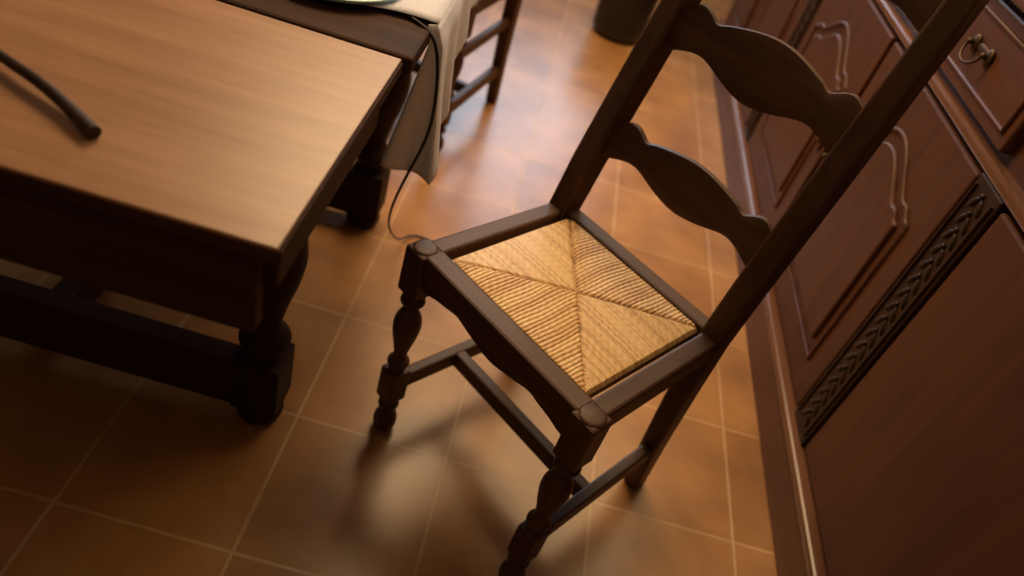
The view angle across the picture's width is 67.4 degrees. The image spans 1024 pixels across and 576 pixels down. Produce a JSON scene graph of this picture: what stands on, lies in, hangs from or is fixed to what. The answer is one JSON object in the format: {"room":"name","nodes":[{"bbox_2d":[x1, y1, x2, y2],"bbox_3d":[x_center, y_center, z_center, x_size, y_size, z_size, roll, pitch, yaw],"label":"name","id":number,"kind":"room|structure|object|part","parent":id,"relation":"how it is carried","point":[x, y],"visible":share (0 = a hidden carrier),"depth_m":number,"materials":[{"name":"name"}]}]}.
{"room":"kitchen","nodes":[
{"label":"kitchen","id":0,"kind":"room"},
{"bbox_2d":[0,0,777,575],"bbox_3d":[-1.010,-0.382,1.970,4.450,0.050,6.400,17,40,-3],"label":"floor","id":1,"kind":"structure","parent":0,"point":[105,471],"depth_m":1.50,"materials":[{"name":"tile"}]},
{"bbox_2d":[0,0,436,424],"bbox_3d":[-0.726,-0.275,1.334,1.090,0.752,1.145,17,40,-3],"label":"dining table","id":2,"kind":"object","parent":1,"relation":"on","point":[230,128],"visible":0.95,"depth_m":0.82,"materials":[{"name":"brown wood"}]},
{"bbox_2d":[0,49,101,139],"bbox_3d":[-0.488,-0.215,0.761,0.246,0.020,0.018,35,42,18],"label":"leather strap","id":3,"kind":"object","parent":2,"relation":"on","point":[86,125],"visible":1,"depth_m":0.74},
{"bbox_3d":[-0.725,-0.145,0.721,1.005,0.108,0.023,17,40,-3],"label":"rail","id":4,"kind":"part","parent":2,"relation":"part of","materials":[{"name":"brown wood"}]},
{"bbox_3d":[-0.676,-0.318,0.821,1.044,0.004,0.427,17,40,-3],"label":"panel","id":5,"kind":"part","parent":2,"relation":"part of","materials":[{"name":"brown wood"}]},
{"bbox_3d":[-0.210,-0.132,0.876,0.022,0.062,0.352,17,40,-3],"label":"rail","id":6,"kind":"part","parent":2,"relation":"part of","materials":[{"name":"brown wood"}]},
{"bbox_2d":[327,0,477,184],"bbox_3d":[-0.583,-0.600,1.371,1.104,0.274,0.698,17,40,-3],"label":"tablecloth","id":7,"kind":"object","parent":2,"relation":"on","point":[450,32],"visible":0.96,"depth_m":1.20,"materials":[{"name":"fabric"}]},
{"bbox_2d":[328,0,393,4],"bbox_3d":[-0.263,-0.471,1.134,0.227,0.007,0.227,17,40,-3],"label":"dinner plate","id":8,"kind":"object","parent":7,"relation":"on","point":[360,2],"visible":1,"depth_m":1.07,"materials":[{"name":"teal ceramic"}]},
{"bbox_2d":[388,13,438,239],"bbox_3d":[-0.169,-0.248,1.521,0.223,0.758,0.474,30,41,13],"label":"power cable","id":9,"kind":"object","parent":2,"relation":"on","point":[412,18],"visible":0.91,"depth_m":1.19,"materials":[{"name":"black rubber"}]},
{"bbox_2d":[412,0,522,151],"bbox_3d":[-0.152,-1.021,2.169,0.429,1.060,0.594,27,40,9],"label":"dining chair","id":10,"kind":"object","parent":1,"relation":"on","point":[505,27],"visible":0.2,"depth_m":2.31,"materials":[{"name":"brown wood"}]},
{"bbox_3d":[-0.049,-0.823,2.139,0.034,0.046,0.345,27,40,9],"label":"seat rail","id":11,"kind":"part","parent":10,"relation":"part of","materials":[{"name":"brown wood"}]},
{"bbox_3d":[0.083,-1.036,2.280,0.042,1.060,0.224,27,40,9],"label":"post","id":12,"kind":"part","parent":10,"relation":"part of","materials":[{"name":"brown wood"}]},
{"bbox_2d":[593,0,658,43],"bbox_3d":[0.488,-1.214,3.219,0.272,0.326,0.272,17,40,-3],"label":"waste bin","id":13,"kind":"object","parent":1,"relation":"on","point":[618,21],"visible":0.94,"depth_m":3.18,"materials":[{"name":"plastic"}]},
{"bbox_2d":[373,0,989,575],"bbox_3d":[0.182,-0.073,1.226,0.538,1.060,0.429,-23,55,-39],"label":"dining chair","id":14,"kind":"object","parent":1,"relation":"on","point":[552,300],"visible":1,"depth_m":1.19,"materials":[{"name":"brown wood"}]},
{"bbox_3d":[-0.023,-0.090,1.317,0.288,0.046,0.034,-22,55,-38],"label":"seat rail","id":15,"kind":"part","parent":14,"relation":"part of","materials":[{"name":"brown wood"}]},
{"bbox_3d":[-0.016,0.070,1.138,0.038,0.046,0.350,-23,55,-39],"label":"seat rail","id":16,"kind":"part","parent":14,"relation":"part of","materials":[{"name":"brown wood"}]},
{"bbox_3d":[0.102,0.011,1.227,0.282,0.017,0.314,-23,55,-39],"label":"rush seat","id":17,"kind":"part","parent":14,"relation":"part of","materials":[{"name":"wicker"}]},
{"bbox_3d":[0.178,-0.233,1.405,0.224,1.060,0.042,-23,55,-39],"label":"post","id":18,"kind":"part","parent":14,"relation":"part of","materials":[{"name":"brown wood"}]},
{"bbox_3d":[0.209,-0.024,1.334,0.034,0.046,0.334,-23,55,-39],"label":"seat rail","id":19,"kind":"part","parent":14,"relation":"part of","materials":[{"name":"brown wood"}]},
{"bbox_3d":[0.214,0.137,1.153,0.288,0.046,0.034,-23,55,-39],"label":"seat rail","id":20,"kind":"part","parent":14,"relation":"part of","materials":[{"name":"brown wood"}]},
{"bbox_3d":[0.412,-0.007,1.243,0.224,1.060,0.042,-23,55,-39],"label":"post","id":21,"kind":"part","parent":14,"relation":"part of","materials":[{"name":"brown wood"}]},
{"bbox_2d":[713,0,1023,575],"bbox_3d":[1.005,-0.252,1.816,0.535,0.985,3.760,17,40,-3],"label":"sideboard","id":22,"kind":"object","parent":1,"relation":"on","point":[887,356],"visible":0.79,"depth_m":1.37,"materials":[{"name":"brown wood"}]},
{"bbox_3d":[1.004,-1.257,3.039,0.026,0.604,0.510,17,40,-3],"label":"door","id":23,"kind":"part","parent":22,"relation":"part of","materials":[{"name":"brown wood"}]},
{"bbox_3d":[0.989,-1.257,3.042,0.010,0.450,0.367,17,40,-3],"label":"door moulding","id":24,"kind":"part","parent":22,"relation":"part of","materials":[{"name":"brown wood"}]},
{"bbox_3d":[0.988,-1.257,3.042,0.012,0.382,0.300,17,40,-3],"label":"door panel","id":25,"kind":"part","parent":22,"relation":"part of","materials":[{"name":"brown wood"}]},
{"bbox_3d":[0.909,0.021,2.056,0.529,0.023,3.730,17,40,-3],"label":"plinth moulding","id":26,"kind":"part","parent":22,"relation":"part of","materials":[{"name":"brown wood"}]},
{"bbox_3d":[0.927,-0.933,2.640,0.026,0.604,0.510,17,40,-3],"label":"door","id":27,"kind":"part","parent":22,"relation":"part of","materials":[{"name":"brown wood"}]},
{"bbox_3d":[0.911,-0.933,2.643,0.012,0.382,0.300,17,40,-3],"label":"door panel","id":28,"kind":"part","parent":22,"relation":"part of","materials":[{"name":"brown wood"}]},
{"bbox_3d":[0.912,-0.933,2.643,0.010,0.450,0.367,17,40,-3],"label":"door moulding","id":29,"kind":"part","parent":22,"relation":"part of","materials":[{"name":"brown wood"}]},
{"bbox_3d":[0.813,-0.521,2.136,0.012,0.382,0.380,17,40,-3],"label":"door panel","id":30,"kind":"part","parent":22,"relation":"part of","materials":[{"name":"brown wood"}]},
{"bbox_3d":[0.815,-0.521,2.136,0.010,0.450,0.447,17,40,-3],"label":"door moulding","id":31,"kind":"part","parent":22,"relation":"part of","materials":[{"name":"brown wood"}]},
{"bbox_3d":[0.829,-0.521,2.133,0.026,0.604,0.590,17,40,-3],"label":"door","id":32,"kind":"part","parent":22,"relation":"part of","materials":[{"name":"brown wood"}]},
{"bbox_3d":[0.724,-0.143,1.672,0.012,0.382,0.370,17,40,-3],"label":"door panel","id":33,"kind":"part","parent":22,"relation":"part of","materials":[{"name":"brown wood"}]},
{"bbox_3d":[0.725,-0.144,1.672,0.010,0.450,0.437,17,40,-3],"label":"door moulding","id":34,"kind":"part","parent":22,"relation":"part of","materials":[{"name":"brown wood"}]},
{"bbox_3d":[0.740,-0.143,1.669,0.026,0.604,0.580,17,40,-3],"label":"door","id":35,"kind":"part","parent":22,"relation":"part of","materials":[{"name":"brown wood"}]},
{"bbox_3d":[0.637,0.287,1.139,0.026,0.604,0.580,17,40,-3],"label":"door","id":36,"kind":"part","parent":22,"relation":"part of","materials":[{"name":"brown wood"}]},
{"bbox_3d":[1.080,-0.446,1.644,0.505,0.020,3.720,17,40,-3],"label":"moulding","id":37,"kind":"part","parent":22,"relation":"part of","materials":[{"name":"brown wood"}]},
{"bbox_3d":[0.849,-0.450,1.399,0.022,0.155,0.580,17,40,-3],"label":"drawer","id":38,"kind":"part","parent":22,"relation":"part of","materials":[{"name":"brown wood"}]},
{"bbox_3d":[0.821,-0.420,1.351,0.021,0.032,0.098,17,40,-3],"label":"pull plate","id":39,"kind":"part","parent":22,"relation":"part of","materials":[{"name":"gold metal"}]},
{"bbox_3d":[0.838,-0.453,1.399,0.010,0.112,0.537,17,40,-3],"label":"drawer moulding","id":40,"kind":"part","parent":22,"relation":"part of","materials":[{"name":"brown wood"}]},
{"bbox_2d":[1011,0,1023,12],"bbox_3d":[1.127,-0.599,1.511,0.533,0.030,3.760,17,40,-3],"label":"countertop","id":41,"kind":"structure","parent":22,"relation":"on","point":[1019,3],"depth_m":1.24,"materials":[{"name":"brown wood"}]}
]}

